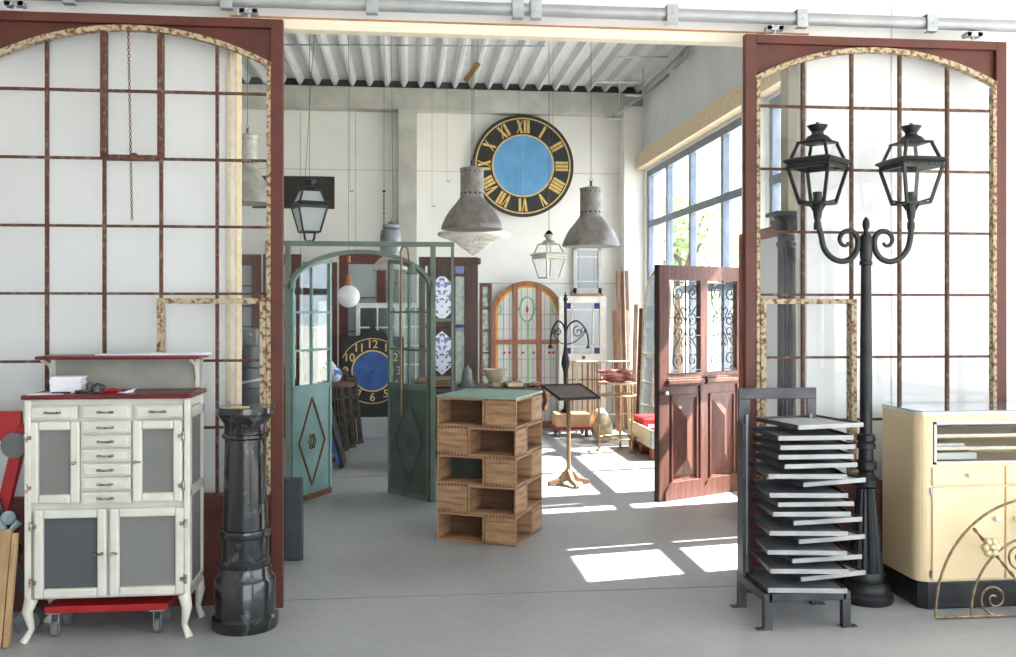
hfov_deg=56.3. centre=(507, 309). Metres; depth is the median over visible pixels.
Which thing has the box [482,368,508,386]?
stone bowl
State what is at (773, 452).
tray
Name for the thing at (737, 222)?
tree
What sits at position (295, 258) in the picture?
door leaf
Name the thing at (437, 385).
wood offcut
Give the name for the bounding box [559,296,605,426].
glazed door
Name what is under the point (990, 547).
fan light
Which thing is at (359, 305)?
window
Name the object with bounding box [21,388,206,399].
countertop
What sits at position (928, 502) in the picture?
cabinet
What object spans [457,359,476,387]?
bell
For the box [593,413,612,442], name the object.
stone fragment
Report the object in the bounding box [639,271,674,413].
arched window
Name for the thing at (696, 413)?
panelled door
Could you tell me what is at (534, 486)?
wooden crate
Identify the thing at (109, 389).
tool
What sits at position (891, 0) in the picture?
trim
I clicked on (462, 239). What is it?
lampshade
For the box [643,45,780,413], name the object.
wall
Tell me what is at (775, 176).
window
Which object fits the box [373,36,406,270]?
pendant lamp
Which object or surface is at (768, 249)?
door leaf
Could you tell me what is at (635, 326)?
leaning board
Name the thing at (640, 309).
leaning board
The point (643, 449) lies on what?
pallet
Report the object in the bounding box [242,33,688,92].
ceiling
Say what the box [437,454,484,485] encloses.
wooden crate
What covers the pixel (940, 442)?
cloth
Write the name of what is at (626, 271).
leaning pole
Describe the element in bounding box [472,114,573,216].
clock dial
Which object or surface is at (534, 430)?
wooden crate
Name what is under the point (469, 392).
board
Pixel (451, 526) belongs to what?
wooden crate
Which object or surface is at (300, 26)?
ceiling beam
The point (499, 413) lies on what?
wooden crate
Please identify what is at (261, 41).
sliding door
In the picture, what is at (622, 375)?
carpet
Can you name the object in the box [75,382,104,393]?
figurine
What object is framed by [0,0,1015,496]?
wall
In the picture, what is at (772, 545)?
tray
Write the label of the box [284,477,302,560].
slab
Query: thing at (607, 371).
carpet
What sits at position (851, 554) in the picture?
tray
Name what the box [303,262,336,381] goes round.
door leaf
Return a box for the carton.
[552,411,589,426]
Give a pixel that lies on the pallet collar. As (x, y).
(644, 435)
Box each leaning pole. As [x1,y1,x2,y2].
[616,270,622,429]
[620,270,627,428]
[625,270,630,415]
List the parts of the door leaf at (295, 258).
panel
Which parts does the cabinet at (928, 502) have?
glass, chrome trim, drawer, cupboard door, display frame, shelf rail, shelf rail, display rod, knob, drawer, cupboard door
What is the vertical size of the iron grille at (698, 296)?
0.810 m
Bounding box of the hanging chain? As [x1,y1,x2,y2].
[382,190,385,236]
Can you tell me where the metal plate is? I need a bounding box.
[252,41,334,208]
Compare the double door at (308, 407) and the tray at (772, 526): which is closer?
the tray at (772, 526)
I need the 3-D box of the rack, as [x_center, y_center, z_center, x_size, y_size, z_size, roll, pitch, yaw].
[1.528,1.042,5.118,0.540,1.215,0.420,0,0,-6]
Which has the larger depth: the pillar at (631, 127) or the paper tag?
the pillar at (631, 127)
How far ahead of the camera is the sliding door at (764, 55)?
5.62 m
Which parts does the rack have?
leg, post, leg, frame, support rod, frame, leg, leg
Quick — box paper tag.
[118,388,135,392]
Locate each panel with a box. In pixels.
[320,365,348,453]
[332,369,355,448]
[344,375,362,444]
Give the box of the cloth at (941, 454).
[937,450,976,459]
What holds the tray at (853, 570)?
on the rack
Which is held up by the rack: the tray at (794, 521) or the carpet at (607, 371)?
the tray at (794, 521)
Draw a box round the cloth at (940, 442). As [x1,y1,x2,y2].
[937,439,964,446]
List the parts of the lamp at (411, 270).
lamp shade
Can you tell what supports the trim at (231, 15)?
attached to the wall at (75, 184)
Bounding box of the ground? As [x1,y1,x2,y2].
[684,328,720,371]
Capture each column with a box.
[211,403,278,636]
[766,211,796,415]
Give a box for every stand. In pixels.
[542,383,599,488]
[548,292,590,412]
[596,381,636,453]
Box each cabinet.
[19,354,208,643]
[882,403,1015,608]
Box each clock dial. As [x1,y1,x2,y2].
[341,326,403,416]
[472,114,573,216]
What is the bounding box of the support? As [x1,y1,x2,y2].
[596,49,688,119]
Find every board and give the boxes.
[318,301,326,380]
[332,407,346,468]
[436,388,542,399]
[612,310,618,430]
[626,310,630,418]
[632,304,637,414]
[636,308,642,413]
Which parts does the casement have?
sill, glass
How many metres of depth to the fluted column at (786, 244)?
6.03 m
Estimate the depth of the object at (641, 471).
5.56 m
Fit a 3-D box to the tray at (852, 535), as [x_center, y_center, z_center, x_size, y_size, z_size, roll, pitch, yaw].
[1.628,1.190,5.125,0.400,0.024,0.400,0,0,-17]
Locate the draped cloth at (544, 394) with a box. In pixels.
[527,382,547,411]
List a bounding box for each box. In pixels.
[504,380,523,387]
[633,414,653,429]
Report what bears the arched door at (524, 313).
on the floor
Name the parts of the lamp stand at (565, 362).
filigree arm, stem, filigree arm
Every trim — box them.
[227,11,241,403]
[231,15,808,34]
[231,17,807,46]
[242,77,641,93]
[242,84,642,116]
[242,112,615,335]
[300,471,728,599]
[398,108,416,382]
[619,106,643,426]
[636,70,780,169]
[742,47,765,233]
[781,65,796,414]
[891,0,891,403]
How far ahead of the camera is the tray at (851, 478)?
4.98 m
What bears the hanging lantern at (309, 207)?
hanging from the ceiling
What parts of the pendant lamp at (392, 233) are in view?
lamp shade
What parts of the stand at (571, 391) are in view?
post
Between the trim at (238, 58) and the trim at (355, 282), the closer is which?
the trim at (238, 58)
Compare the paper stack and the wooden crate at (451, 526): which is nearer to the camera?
the paper stack
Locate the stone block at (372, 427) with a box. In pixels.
[355,417,387,437]
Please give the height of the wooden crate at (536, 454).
0.202 m
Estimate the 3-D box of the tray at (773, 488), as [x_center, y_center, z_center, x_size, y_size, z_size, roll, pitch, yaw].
[1.540,0.948,5.051,0.400,0.024,0.400,0,0,1]
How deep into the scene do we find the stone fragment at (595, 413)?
12.43 m
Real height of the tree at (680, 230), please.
4.979 m
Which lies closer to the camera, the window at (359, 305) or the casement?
the window at (359, 305)
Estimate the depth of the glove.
4.78 m
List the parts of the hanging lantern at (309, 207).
crown, lantern frame, lantern glass, cornice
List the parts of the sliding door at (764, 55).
inset door frame, kick panel, spandrel panel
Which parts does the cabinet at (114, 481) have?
corner post, leg, leg, handle, drawer, door glass, door, door glass, door, handle, handle, handle, handle, handle, handle, drawer, drawer, drawer, drawer, drawer, drawer, drawer, panel, door, door glass, handle, door, door glass, drawer, leg, corner post, glass, frame, leg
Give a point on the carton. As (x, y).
(578, 418)
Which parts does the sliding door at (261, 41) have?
chain, spandrel panel, kick panel, inset door frame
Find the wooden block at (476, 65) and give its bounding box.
[463,61,480,82]
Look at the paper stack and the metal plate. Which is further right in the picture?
the metal plate
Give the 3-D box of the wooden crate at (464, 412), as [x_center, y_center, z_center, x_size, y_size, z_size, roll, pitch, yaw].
[-0.300,0.727,6.863,0.365,0.202,0.232,0,0,20]
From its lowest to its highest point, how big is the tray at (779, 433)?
0.024 m
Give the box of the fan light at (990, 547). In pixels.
[934,499,1015,618]
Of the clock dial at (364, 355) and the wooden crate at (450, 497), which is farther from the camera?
the clock dial at (364, 355)
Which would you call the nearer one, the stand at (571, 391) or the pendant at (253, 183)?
the stand at (571, 391)
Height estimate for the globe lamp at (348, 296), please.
3.122 m
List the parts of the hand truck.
red frame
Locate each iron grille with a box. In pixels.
[669,280,700,372]
[708,281,737,370]
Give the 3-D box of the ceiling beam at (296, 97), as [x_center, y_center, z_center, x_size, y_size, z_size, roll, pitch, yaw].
[-1.537,-2.912,13.187,6.900,0.295,0.250,0,0,-6]
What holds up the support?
attached to the wall at (705, 74)
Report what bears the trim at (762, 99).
attached to the wall at (705, 74)
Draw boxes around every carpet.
[597,369,632,373]
[600,377,634,381]
[601,373,636,377]
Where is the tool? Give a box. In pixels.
[103,388,121,392]
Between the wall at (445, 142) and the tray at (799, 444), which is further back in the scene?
the wall at (445, 142)
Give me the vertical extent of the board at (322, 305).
1.762 m
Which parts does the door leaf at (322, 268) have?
panel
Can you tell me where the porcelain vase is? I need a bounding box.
[322,359,341,382]
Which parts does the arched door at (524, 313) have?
green glass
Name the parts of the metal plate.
plate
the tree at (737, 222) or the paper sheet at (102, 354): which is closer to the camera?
the paper sheet at (102, 354)
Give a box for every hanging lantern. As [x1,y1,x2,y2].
[289,34,329,240]
[530,230,567,278]
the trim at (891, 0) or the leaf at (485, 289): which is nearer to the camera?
the trim at (891, 0)
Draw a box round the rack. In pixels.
[730,387,857,630]
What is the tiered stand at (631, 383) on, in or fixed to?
on the floor
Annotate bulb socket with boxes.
[813,191,821,198]
[908,191,915,198]
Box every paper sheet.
[27,393,63,394]
[95,353,147,355]
[147,352,211,354]
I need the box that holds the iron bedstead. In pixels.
[576,360,630,432]
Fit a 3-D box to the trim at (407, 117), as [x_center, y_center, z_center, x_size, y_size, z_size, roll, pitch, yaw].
[-1.394,-0.560,13.177,0.259,4.420,0.300,0,0,-6]
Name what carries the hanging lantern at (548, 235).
hanging from the ceiling
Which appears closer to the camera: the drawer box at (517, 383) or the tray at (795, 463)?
the tray at (795, 463)
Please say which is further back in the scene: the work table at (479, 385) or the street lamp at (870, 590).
the work table at (479, 385)
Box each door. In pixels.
[0,0,283,611]
[265,241,453,501]
[419,257,480,457]
[492,281,558,427]
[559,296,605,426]
[654,265,738,501]
[743,25,1006,592]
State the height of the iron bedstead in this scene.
0.970 m
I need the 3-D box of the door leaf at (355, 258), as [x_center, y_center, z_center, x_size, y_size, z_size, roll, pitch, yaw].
[-1.926,0.449,12.590,0.615,2.402,0.045,0,0,-6]
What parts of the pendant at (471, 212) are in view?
lamp shade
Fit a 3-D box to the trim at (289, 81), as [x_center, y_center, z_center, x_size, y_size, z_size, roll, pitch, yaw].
[-1.480,-3.110,13.122,7.400,0.100,0.010,0,0,-6]
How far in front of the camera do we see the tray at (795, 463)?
4.97 m
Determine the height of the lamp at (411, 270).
1.403 m
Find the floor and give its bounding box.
[0,425,1015,656]
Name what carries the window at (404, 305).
on the floor
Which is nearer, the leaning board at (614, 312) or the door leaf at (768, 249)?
the door leaf at (768, 249)
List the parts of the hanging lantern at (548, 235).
lantern frame, cornice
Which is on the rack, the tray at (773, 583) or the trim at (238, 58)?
the tray at (773, 583)
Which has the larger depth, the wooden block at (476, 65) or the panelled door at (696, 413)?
the wooden block at (476, 65)
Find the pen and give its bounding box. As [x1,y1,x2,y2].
[51,392,70,393]
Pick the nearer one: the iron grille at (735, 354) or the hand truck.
the hand truck
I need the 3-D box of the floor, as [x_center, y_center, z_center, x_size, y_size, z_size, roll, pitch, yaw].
[0.422,1.700,5.072,10.700,0.100,18.000,0,0,-6]
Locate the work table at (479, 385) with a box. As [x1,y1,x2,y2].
[436,383,540,451]
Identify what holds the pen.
on the paper sheet at (28, 393)
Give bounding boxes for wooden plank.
[0,529,18,647]
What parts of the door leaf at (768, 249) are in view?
frame, glass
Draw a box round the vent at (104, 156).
[100,30,164,161]
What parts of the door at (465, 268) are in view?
tile panel, tile panel, leaded glass, cornice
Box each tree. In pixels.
[663,178,741,372]
[684,212,741,369]
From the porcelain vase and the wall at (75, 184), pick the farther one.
the porcelain vase
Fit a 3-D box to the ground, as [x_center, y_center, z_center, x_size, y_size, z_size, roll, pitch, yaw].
[13.350,1.860,16.486,150.000,0.180,150.000,0,0,-6]
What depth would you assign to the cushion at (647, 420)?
11.10 m
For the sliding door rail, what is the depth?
5.47 m
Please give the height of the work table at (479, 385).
0.845 m
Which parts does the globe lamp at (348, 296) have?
globe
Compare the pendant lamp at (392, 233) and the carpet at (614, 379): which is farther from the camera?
the carpet at (614, 379)
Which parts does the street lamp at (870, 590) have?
cornice, lantern frame, arm, arm, lantern frame, cornice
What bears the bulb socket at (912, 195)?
attached to the street lamp at (870, 590)
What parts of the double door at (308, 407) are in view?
frame, panel, diamond moulding, panel, diamond moulding, frame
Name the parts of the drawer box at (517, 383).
lid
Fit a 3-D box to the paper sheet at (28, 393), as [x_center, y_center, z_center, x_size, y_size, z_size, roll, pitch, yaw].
[-2.325,0.421,4.781,0.173,0.003,0.105,0,0,-17]
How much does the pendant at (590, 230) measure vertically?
2.538 m
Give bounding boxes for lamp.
[337,35,359,307]
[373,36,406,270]
[399,245,418,414]
[782,122,948,607]
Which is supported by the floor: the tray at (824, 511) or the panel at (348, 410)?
the panel at (348, 410)
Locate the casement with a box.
[571,248,602,295]
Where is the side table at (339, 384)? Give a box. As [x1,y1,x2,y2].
[299,381,354,462]
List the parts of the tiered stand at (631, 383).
leg, plate, leg, leg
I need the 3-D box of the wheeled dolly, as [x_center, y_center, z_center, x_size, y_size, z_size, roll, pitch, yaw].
[-2.039,1.570,4.924,0.600,0.159,0.260,0,0,-6]
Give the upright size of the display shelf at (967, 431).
0.012 m
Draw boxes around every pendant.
[242,58,265,205]
[441,157,502,231]
[562,179,619,247]
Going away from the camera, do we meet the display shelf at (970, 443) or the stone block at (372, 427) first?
the display shelf at (970, 443)
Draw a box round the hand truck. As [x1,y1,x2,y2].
[0,411,43,632]
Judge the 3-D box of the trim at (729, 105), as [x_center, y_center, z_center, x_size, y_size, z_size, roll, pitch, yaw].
[2.231,-2.075,9.772,0.120,0.210,7.530,0,0,-6]
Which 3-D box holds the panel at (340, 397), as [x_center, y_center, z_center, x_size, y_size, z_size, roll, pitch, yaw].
[-2.018,1.152,11.041,0.148,1.002,0.373,0,0,27]
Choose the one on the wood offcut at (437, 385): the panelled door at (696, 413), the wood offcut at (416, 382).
the wood offcut at (416, 382)
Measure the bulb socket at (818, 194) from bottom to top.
0.067 m
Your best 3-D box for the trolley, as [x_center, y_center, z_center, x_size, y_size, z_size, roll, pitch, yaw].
[0.826,1.584,12.495,0.480,0.129,0.420,0,0,-6]
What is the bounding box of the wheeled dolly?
[45,595,178,635]
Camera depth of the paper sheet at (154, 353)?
4.97 m
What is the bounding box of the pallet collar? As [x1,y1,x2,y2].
[629,419,653,448]
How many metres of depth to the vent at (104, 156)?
5.18 m
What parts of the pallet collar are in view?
corner plate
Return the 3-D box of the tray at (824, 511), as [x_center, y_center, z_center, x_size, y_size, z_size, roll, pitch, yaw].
[1.552,1.045,5.058,0.400,0.024,0.400,0,0,-1]
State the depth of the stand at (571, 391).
8.94 m
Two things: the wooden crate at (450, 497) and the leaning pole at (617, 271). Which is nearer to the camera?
the wooden crate at (450, 497)
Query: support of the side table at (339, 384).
on the floor
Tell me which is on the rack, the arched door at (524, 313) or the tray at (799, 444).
the tray at (799, 444)
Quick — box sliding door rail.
[37,0,1015,33]
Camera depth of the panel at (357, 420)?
11.75 m
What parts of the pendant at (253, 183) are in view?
lamp shade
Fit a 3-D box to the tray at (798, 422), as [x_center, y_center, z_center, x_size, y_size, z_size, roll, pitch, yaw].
[1.620,0.604,5.128,0.400,0.024,0.400,0,0,-18]
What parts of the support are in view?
plate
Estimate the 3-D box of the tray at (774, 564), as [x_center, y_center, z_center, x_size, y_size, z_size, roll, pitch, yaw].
[1.545,1.336,5.051,0.400,0.024,0.400,0,0,1]
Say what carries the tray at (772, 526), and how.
on the rack
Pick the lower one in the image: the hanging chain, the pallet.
the pallet
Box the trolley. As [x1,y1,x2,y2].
[550,424,590,436]
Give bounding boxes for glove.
[0,511,21,531]
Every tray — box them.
[750,462,846,478]
[751,479,847,497]
[751,514,847,535]
[751,567,846,592]
[752,426,853,440]
[752,435,854,449]
[752,444,853,459]
[752,497,850,516]
[752,532,846,555]
[752,549,848,573]
[753,453,856,468]
[753,488,853,506]
[755,415,863,429]
[755,505,861,525]
[755,541,861,562]
[757,471,865,486]
[757,525,864,543]
[757,560,865,581]
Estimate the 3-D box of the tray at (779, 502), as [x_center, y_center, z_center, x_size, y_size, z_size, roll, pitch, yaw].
[1.567,0.996,5.070,0.400,0.024,0.400,0,0,-4]
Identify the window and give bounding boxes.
[356,303,398,336]
[402,303,425,383]
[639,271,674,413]
[647,117,741,396]
[769,94,780,226]
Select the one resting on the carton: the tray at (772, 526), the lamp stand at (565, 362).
the lamp stand at (565, 362)
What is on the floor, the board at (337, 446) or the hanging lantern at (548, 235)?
the board at (337, 446)
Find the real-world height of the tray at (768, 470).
0.024 m
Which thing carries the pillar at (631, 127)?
attached to the wall at (445, 142)
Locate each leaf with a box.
[242,254,260,347]
[263,254,300,437]
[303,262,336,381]
[339,254,385,366]
[479,283,491,382]
[739,226,777,478]
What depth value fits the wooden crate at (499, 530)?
6.67 m
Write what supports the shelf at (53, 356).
attached to the cabinet at (114, 481)
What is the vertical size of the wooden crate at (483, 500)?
0.202 m
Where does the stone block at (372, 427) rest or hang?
on the floor
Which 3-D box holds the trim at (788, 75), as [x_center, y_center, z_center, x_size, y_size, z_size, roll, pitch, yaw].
[2.067,-0.715,6.924,0.112,4.730,0.140,0,0,-6]
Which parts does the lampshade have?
lamp shade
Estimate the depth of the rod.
9.13 m
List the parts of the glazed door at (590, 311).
glass, panel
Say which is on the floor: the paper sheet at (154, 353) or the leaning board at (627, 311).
the leaning board at (627, 311)
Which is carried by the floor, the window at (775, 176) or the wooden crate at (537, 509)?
the wooden crate at (537, 509)
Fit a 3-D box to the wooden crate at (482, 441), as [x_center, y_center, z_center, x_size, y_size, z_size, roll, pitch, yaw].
[-0.075,0.932,6.783,0.365,0.202,0.232,0,0,20]
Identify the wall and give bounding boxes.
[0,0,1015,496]
[242,109,618,424]
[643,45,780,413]
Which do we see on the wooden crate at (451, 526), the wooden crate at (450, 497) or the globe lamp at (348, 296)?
the wooden crate at (450, 497)
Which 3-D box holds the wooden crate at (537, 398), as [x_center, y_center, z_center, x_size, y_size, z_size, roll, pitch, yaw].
[0.048,0.727,7.130,0.365,0.202,0.232,0,0,20]
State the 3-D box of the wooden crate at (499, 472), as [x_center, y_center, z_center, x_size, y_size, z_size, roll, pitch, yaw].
[0.008,1.137,6.823,0.232,0.202,0.365,0,0,20]
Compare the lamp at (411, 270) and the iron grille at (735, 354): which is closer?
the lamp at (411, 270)
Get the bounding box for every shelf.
[35,354,208,359]
[937,427,1015,437]
[937,438,1015,449]
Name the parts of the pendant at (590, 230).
lamp shade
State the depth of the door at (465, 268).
10.61 m
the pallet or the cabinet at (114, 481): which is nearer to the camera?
the cabinet at (114, 481)
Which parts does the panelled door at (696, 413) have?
raised panel, foot moulding, ledge moulding, foot moulding, ledge moulding, raised panel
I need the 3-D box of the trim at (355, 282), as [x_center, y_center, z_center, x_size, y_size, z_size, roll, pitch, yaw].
[-1.500,-0.550,13.314,6.800,4.400,0.004,0,0,-6]
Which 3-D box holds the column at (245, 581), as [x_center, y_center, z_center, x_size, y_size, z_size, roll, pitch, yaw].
[-1.372,1.074,4.964,0.340,1.152,0.340,0,0,-6]
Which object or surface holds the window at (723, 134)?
in the wall at (705, 74)
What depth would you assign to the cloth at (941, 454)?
5.30 m
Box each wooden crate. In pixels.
[437,397,484,426]
[437,426,467,455]
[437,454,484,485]
[437,483,467,512]
[437,511,484,543]
[468,426,526,457]
[468,483,526,516]
[485,396,531,428]
[485,452,531,487]
[485,508,531,546]
[525,420,541,452]
[526,474,541,509]
[531,447,541,478]
[531,501,541,534]
[532,393,541,422]
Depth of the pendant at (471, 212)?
8.29 m
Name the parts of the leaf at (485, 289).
glass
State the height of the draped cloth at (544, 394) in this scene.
0.298 m
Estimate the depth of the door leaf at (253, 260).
12.13 m
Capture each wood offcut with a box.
[415,381,454,383]
[422,384,450,386]
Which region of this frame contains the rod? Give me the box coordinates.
[284,44,544,46]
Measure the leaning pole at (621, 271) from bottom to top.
2.182 m
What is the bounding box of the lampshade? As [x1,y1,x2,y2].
[437,196,510,255]
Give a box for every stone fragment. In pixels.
[590,408,607,435]
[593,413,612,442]
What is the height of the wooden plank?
0.561 m
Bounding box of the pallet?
[629,437,653,459]
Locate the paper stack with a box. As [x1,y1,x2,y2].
[49,375,87,392]
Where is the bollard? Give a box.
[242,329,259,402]
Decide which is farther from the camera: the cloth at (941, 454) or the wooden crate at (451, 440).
the wooden crate at (451, 440)

